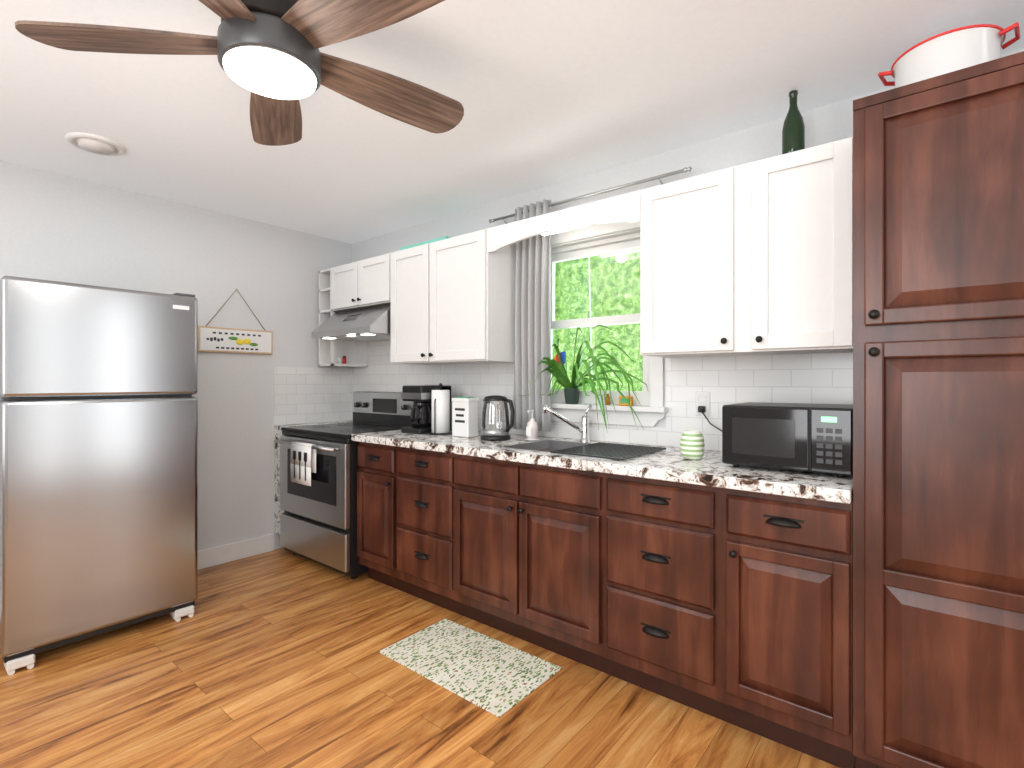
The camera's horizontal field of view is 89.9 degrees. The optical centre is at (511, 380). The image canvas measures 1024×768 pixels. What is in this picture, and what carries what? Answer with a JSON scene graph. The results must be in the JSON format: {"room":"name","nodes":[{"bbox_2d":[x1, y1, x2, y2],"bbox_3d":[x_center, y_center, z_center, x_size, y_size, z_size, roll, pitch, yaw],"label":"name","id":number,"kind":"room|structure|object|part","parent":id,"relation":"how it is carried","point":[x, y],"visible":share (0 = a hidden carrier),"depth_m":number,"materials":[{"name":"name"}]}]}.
{"room":"kitchen","nodes":[
{"label":"kitchen","id":0,"kind":"room"},
{"bbox_2d":[0,161,350,550],"bbox_3d":[-2.635,0.050,2.799,0.100,2.400,4.240,0,0,39],"label":"wall","id":1,"kind":"structure","parent":0,"point":[57,227],"depth_m":3.47,"materials":[{"name":"paint"}]},
{"bbox_2d":[198,289,272,353],"bbox_3d":[-1.917,-0.420,3.578,0.029,0.450,0.495,0,0,39],"label":"sign","id":2,"kind":"object","parent":1,"relation":"attached to","point":[225,340],"visible":1,"depth_m":3.56,"materials":[{"name":"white wood"}]},
{"bbox_2d":[198,533,273,569],"bbox_3d":[-2.810,1.188,2.490,0.015,0.125,3.340,0,0,39],"label":"baseboard","id":3,"kind":"structure","parent":1,"relation":"attached to","point":[219,555],"depth_m":3.57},
{"bbox_2d":[274,367,350,424],"bbox_3d":[-1.554,0.112,4.044,0.006,0.434,0.648,0,0,39],"label":"backsplash","id":4,"kind":"structure","parent":1,"relation":"attached to","point":[302,395],"depth_m":4.02,"materials":[{"name":"tile"}]},
{"bbox_2d":[351,340,852,450],"bbox_3d":[0.041,-0.105,3.171,3.570,0.869,0.006,0,0,39],"label":"backsplash","id":5,"kind":"structure","parent":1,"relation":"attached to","point":[823,378],"depth_m":2.51,"materials":[{"name":"tile"}]},
{"bbox_2d":[695,392,721,431],"bbox_3d":[0.972,0.165,2.380,0.256,0.226,0.046,0,0,39],"label":"electrical outlet","id":6,"kind":"object","parent":5,"relation":"attached to","point":[702,403],"visible":0.94,"depth_m":2.44,"materials":[{"name":"white plastic"}]},
{"bbox_2d":[0,547,838,767],"bbox_3d":[-0.423,1.280,1.001,5.800,0.060,4.240,0,0,39],"label":"floor","id":7,"kind":"structure","parent":0,"point":[274,659],"depth_m":1.99,"materials":[{"name":"brown wood"}]},
{"bbox_2d":[0,276,197,674],"bbox_3d":[-2.166,0.396,2.653,0.692,1.707,0.745,0,0,39],"label":"fridge","id":8,"kind":"object","parent":7,"relation":"on","point":[98,465],"visible":1,"depth_m":2.38,"materials":[{"name":"silver metal"}]},
{"bbox_2d":[275,420,352,533],"bbox_3d":[-1.496,0.790,4.002,0.145,0.920,0.649,0,0,39],"label":"cabinet filler","id":9,"kind":"structure","parent":7,"relation":"on","point":[278,433],"depth_m":3.77,"materials":[{"name":"stone"}]},
{"bbox_2d":[274,391,413,578],"bbox_3d":[-1.156,0.667,3.636,0.833,1.165,0.735,0,0,39],"label":"stove","id":10,"kind":"object","parent":7,"relation":"on","point":[319,468],"visible":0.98,"depth_m":3.36,"materials":[{"name":"silver metal"}]},
{"bbox_2d":[290,441,316,486],"bbox_3d":[-1.372,0.539,3.366,0.255,0.268,0.043,0,0,39],"label":"dish towel","id":11,"kind":"object","parent":10,"relation":"hanging from","point":[303,455],"depth_m":3.34,"materials":[{"name":"white fabric"}]},
{"bbox_2d":[352,440,383,583],"bbox_3d":[-0.629,0.811,3.314,0.378,0.879,0.624,0,0,39],"label":"base cabinet","id":12,"kind":"object","parent":7,"relation":"on","point":[370,475],"depth_m":3.10,"materials":[{"name":"brown wood"}]},
{"bbox_2d":[384,444,447,608],"bbox_3d":[-0.300,0.811,3.047,0.587,0.879,0.624,0,0,39],"label":"base cabinet","id":13,"kind":"object","parent":7,"relation":"on","point":[415,481],"depth_m":2.84,"materials":[{"name":"brown wood"}]},
{"bbox_2d":[379,619,561,717],"bbox_3d":[-0.198,1.246,2.293,0.730,0.006,0.420,0,0,39],"label":"rug","id":14,"kind":"object","parent":7,"relation":"on","point":[497,678],"visible":1,"depth_m":2.25,"materials":[{"name":"beige fabric"}]},
{"bbox_2d":[448,456,583,663],"bbox_3d":[0.225,0.811,2.621,0.878,0.879,0.624,0,0,39],"label":"base cabinet","id":15,"kind":"object","parent":7,"relation":"on","point":[516,531],"depth_m":2.39,"materials":[{"name":"brown wood"}]},
{"bbox_2d":[584,472,711,715],"bbox_3d":[0.721,0.811,2.217,0.529,0.879,0.624,0,0,39],"label":"base cabinet","id":16,"kind":"object","parent":7,"relation":"on","point":[710,583],"depth_m":1.98,"materials":[{"name":"brown wood"}]},
{"bbox_2d":[712,488,854,767],"bbox_3d":[1.078,0.811,1.927,0.392,0.879,0.624,0,0,39],"label":"base cabinet","id":17,"kind":"object","parent":7,"relation":"on","point":[782,566],"depth_m":1.69,"materials":[{"name":"brown wood"}]},
{"bbox_2d":[352,429,852,503],"bbox_3d":[0.217,0.350,2.609,2.589,0.040,0.652,0,0,39],"label":"countertop","id":18,"kind":"structure","parent":17,"relation":"on","point":[662,463],"depth_m":2.04,"materials":[{"name":"white stone"}]},
{"bbox_2d":[401,385,450,433],"bbox_3d":[-0.556,0.179,3.311,0.193,0.300,0.282,0,0,39],"label":"coffee maker","id":19,"kind":"object","parent":18,"relation":"in","point":[420,396],"visible":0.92,"depth_m":3.22,"materials":[{"name":"black plastic"}]},
{"bbox_2d":[429,383,451,434],"bbox_3d":[-0.443,0.171,3.182,0.144,0.316,0.144,0,0,39],"label":"paper towel holder","id":20,"kind":"object","parent":18,"relation":"in","point":[440,411],"visible":0.98,"depth_m":3.13,"materials":[{"name":"white paper"}]},
{"bbox_2d":[452,394,478,437],"bbox_3d":[-0.278,0.202,3.048,0.141,0.254,0.096,0,0,39],"label":"tin","id":21,"kind":"object","parent":18,"relation":"in","point":[464,416],"visible":1,"depth_m":3.01,"materials":[{"name":"white metal"}]},
{"bbox_2d":[480,395,514,440],"bbox_3d":[-0.073,0.205,2.882,0.221,0.248,0.170,0,0,39],"label":"kettle","id":22,"kind":"object","parent":18,"relation":"in","point":[496,434],"visible":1,"depth_m":2.84,"materials":[{"name":"silver metal"}]},
{"bbox_2d":[525,410,538,440],"bbox_3d":[0.113,0.246,2.859,0.082,0.166,0.082,0,0,39],"label":"soap dispenser","id":23,"kind":"object","parent":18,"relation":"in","point":[532,430],"visible":1,"depth_m":2.83,"materials":[{"name":"white ceramic"}]},
{"bbox_2d":[542,404,591,442],"bbox_3d":[0.298,0.226,2.752,0.188,0.207,0.218,0,0,39],"label":"faucet","id":24,"kind":"object","parent":18,"relation":"on","point":[584,429],"depth_m":2.76,"materials":[{"name":"silver metal"}]},
{"bbox_2d":[496,440,651,459],"bbox_3d":[0.307,0.416,2.502,0.624,0.179,0.424,0,0,39],"label":"sink","id":25,"kind":"object","parent":18,"relation":"in","point":[565,447],"depth_m":2.50,"materials":[{"name":"grey metal"}]},
{"bbox_2d":[680,430,704,459],"bbox_3d":[0.761,0.270,2.165,0.100,0.118,0.100,0,0,39],"label":"striped vase","id":26,"kind":"object","parent":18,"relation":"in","point":[692,444],"visible":1,"depth_m":2.13,"materials":[{"name":"ceramic"}]},
{"bbox_2d":[722,402,852,477],"bbox_3d":[1.077,0.211,1.967,0.420,0.237,0.368,0,0,39],"label":"microwave","id":27,"kind":"object","parent":18,"relation":"in","point":[815,438],"visible":0.94,"depth_m":1.81,"materials":[{"name":"black plastic"}]},
{"bbox_2d":[853,51,1023,767],"bbox_3d":[1.459,0.198,1.589,0.620,2.105,0.667,0,0,39],"label":"pantry cabinet","id":28,"kind":"object","parent":7,"relation":"on","point":[938,421],"visible":1,"depth_m":1.42,"materials":[{"name":"brown wood"}]},
{"bbox_2d":[878,22,1019,87],"bbox_3d":[1.374,-0.947,1.628,0.345,0.182,0.278,0,0,39],"label":"stock pot","id":29,"kind":"object","parent":28,"relation":"on","point":[952,50],"visible":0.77,"depth_m":1.53,"materials":[{"name":"white ceramic"}]},
{"bbox_2d":[0,0,1023,243],"bbox_3d":[-0.423,-1.180,1.001,5.800,0.060,4.240,0,0,39],"label":"ceiling","id":30,"kind":"structure","parent":0,"point":[545,93],"depth_m":2.07,"materials":[{"name":"paint"}]},
{"bbox_2d":[65,132,125,155],"bbox_3d":[-2.013,-1.137,2.486,0.230,0.024,0.230,0,0,39],"label":"ceiling vent","id":31,"kind":"object","parent":30,"relation":"in","point":[95,144],"visible":1,"depth_m":2.46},
{"bbox_2d":[14,0,463,145],"bbox_3d":[-0.647,-0.999,1.458,1.222,0.300,1.228,0,0,39],"label":"ceiling fan","id":32,"kind":"object","parent":30,"relation":"hanging from","point":[275,61],"visible":1,"depth_m":1.41,"materials":[{"name":"brown wood"}]},
{"bbox_3d":[-1.050,-0.949,1.425,0.555,0.016,0.176,0,13,-5],"label":"blade","id":33,"kind":"part","parent":32,"relation":"part of","materials":[{"name":"brown wood"}]},
{"bbox_3d":[-0.766,-0.949,1.100,0.176,0.016,0.555,13,3,13],"label":"blade","id":34,"kind":"part","parent":32,"relation":"part of","materials":[{"name":"brown wood"}]},
{"bbox_3d":[-0.828,-0.949,1.796,0.176,0.016,0.555,-14,5,-22],"label":"blade","id":35,"kind":"part","parent":32,"relation":"part of","materials":[{"name":"brown wood"}]},
{"bbox_3d":[-0.369,-0.949,1.269,0.555,0.016,0.176,0,-13,31],"label":"blade","id":36,"kind":"part","parent":32,"relation":"part of","materials":[{"name":"brown wood"}]},
{"bbox_3d":[-0.407,-0.949,1.699,0.555,0.016,0.176,0,-13,-41],"label":"blade","id":37,"kind":"part","parent":32,"relation":"part of","materials":[{"name":"brown wood"}]},
{"bbox_2d":[351,48,1023,450],"bbox_3d":[0.870,0.050,2.592,5.600,2.400,0.140,0,0,39],"label":"wall","id":38,"kind":"structure","parent":0,"point":[827,124],"depth_m":2.63,"materials":[{"name":"paint"}]},
{"bbox_2d":[327,254,386,312],"bbox_3d":[-0.994,-0.696,3.789,0.741,0.330,0.347,0,0,39],"label":"upper cabinet","id":39,"kind":"object","parent":38,"relation":"attached to","point":[362,283],"depth_m":3.65,"materials":[{"name":"white paint"}]},
{"bbox_2d":[338,357,343,363],"bbox_3d":[-1.354,-0.157,4.026,0.028,0.046,0.027,0,0,39],"label":"jars","id":40,"kind":"object","parent":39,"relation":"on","point":[343,360],"depth_m":4.02,"materials":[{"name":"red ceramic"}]},
{"bbox_2d":[312,303,390,341],"bbox_3d":[-1.035,-0.418,3.725,0.710,0.220,0.496,0,0,39],"label":"range hood","id":41,"kind":"object","parent":39,"relation":"attached to","point":[369,324],"visible":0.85,"depth_m":3.55,"materials":[{"name":"silver metal"}]},
{"bbox_2d":[387,246,418,364],"bbox_3d":[-0.532,-0.488,3.413,0.450,0.745,0.347,0,0,39],"label":"upper cabinet","id":42,"kind":"object","parent":38,"relation":"attached to","point":[402,265],"depth_m":3.34,"materials":[{"name":"white paint"}]},
{"bbox_2d":[419,229,515,364],"bbox_3d":[-0.247,-0.488,3.182,0.538,0.745,0.347,0,0,39],"label":"upper cabinet","id":43,"kind":"object","parent":38,"relation":"attached to","point":[451,300],"depth_m":3.02,"materials":[{"name":"white paint"}]},
{"bbox_2d":[400,236,450,249],"bbox_3d":[-0.492,-0.875,3.390,0.440,0.029,0.260,0,0,39],"label":"tray","id":44,"kind":"object","parent":43,"relation":"on","point":[425,242],"visible":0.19,"depth_m":3.27,"materials":[{"name":"teal glass"}]},
{"bbox_2d":[488,190,639,252],"bbox_3d":[0.227,-0.792,2.610,0.918,0.135,0.018,0,0,39],"label":"valance","id":45,"kind":"object","parent":43,"relation":"attached to","point":[622,208],"visible":0.91,"depth_m":2.55,"materials":[{"name":"white paint"}]},
{"bbox_2d":[541,225,588,235],"bbox_3d":[0.275,-0.826,2.701,0.300,0.068,0.040,0,0,39],"label":"lamp","id":46,"kind":"object","parent":45,"relation":"attached to","point":[560,230],"visible":0.21,"depth_m":2.70,"materials":[{"name":"white"}]},
{"bbox_2d":[489,166,691,431],"bbox_3d":[0.364,-0.370,2.819,1.270,1.310,0.143,0,0,39],"label":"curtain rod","id":47,"kind":"object","parent":38,"relation":"attached to","point":[533,304],"visible":0.77,"depth_m":2.95,"materials":[{"name":"grey fabric"}]},
{"bbox_2d":[512,199,551,431],"bbox_3d":[0.113,-0.370,2.969,0.260,1.310,0.060,0,0,39],"label":"curtain","id":48,"kind":"object","parent":47,"relation":"hanging from","point":[533,254],"depth_m":2.95,"materials":[{"name":"fabric"}]},
{"bbox_2d":[551,222,665,426],"bbox_3d":[0.460,-0.322,2.901,0.896,1.107,0.147,0,0,39],"label":"window","id":49,"kind":"structure","parent":38,"relation":"attached to","point":[627,240],"depth_m":2.86,"materials":[{"name":"clear glass"}]},
{"bbox_2d":[551,403,667,412],"bbox_3d":[0.428,0.144,2.853,0.913,0.026,0.112,0,0,39],"label":"window sill","id":50,"kind":"structure","parent":38,"relation":"attached to","point":[617,408],"depth_m":2.70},
{"bbox_2d":[518,325,647,432],"bbox_3d":[0.374,-0.029,2.653,0.606,0.558,0.467,0,0,39],"label":"spider plant","id":51,"kind":"object","parent":50,"relation":"on","point":[555,364],"visible":1,"depth_m":2.79,"materials":[{"name":"green plant"}]},
{"bbox_2d":[605,394,609,404],"bbox_3d":[0.523,0.100,2.799,0.027,0.060,0.027,0,0,24],"label":"bottle","id":52,"kind":"object","parent":50,"relation":"on","point":[607,403],"depth_m":2.79,"materials":[{"name":"orange glass"}]},
{"bbox_2d":[619,396,632,405],"bbox_3d":[0.599,0.105,2.695,0.070,0.049,0.031,0,0,39],"label":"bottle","id":53,"kind":"object","parent":50,"relation":"on","point":[622,401],"depth_m":2.68,"materials":[{"name":"orange glass"}]},
{"bbox_2d":[640,137,852,357],"bbox_3d":[0.982,-0.487,2.164,0.815,0.745,0.376,0,0,39],"label":"upper cabinet","id":54,"kind":"object","parent":38,"relation":"attached to","point":[752,258],"visible":1,"depth_m":2.00,"materials":[{"name":"white paint"}]},
{"bbox_2d":[782,90,804,153],"bbox_3d":[1.110,-1.000,2.023,0.080,0.278,0.080,0,0,39],"label":"wine bottle","id":55,"kind":"object","parent":54,"relation":"on","point":[793,134],"visible":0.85,"depth_m":2.00,"materials":[{"name":"green glass"}]},
{"label":"outside","id":56,"kind":"structure","parent":0,"visible":0},
{"bbox_2d":[552,248,642,390],"bbox_3d":[2.298,-1.250,4.825,13.000,9.001,0.632,0,0,39],"label":"trees","id":57,"kind":"object","parent":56,"point":[603,275],"depth_m":6.18,"materials":[{"name":"green plant"}]}
]}

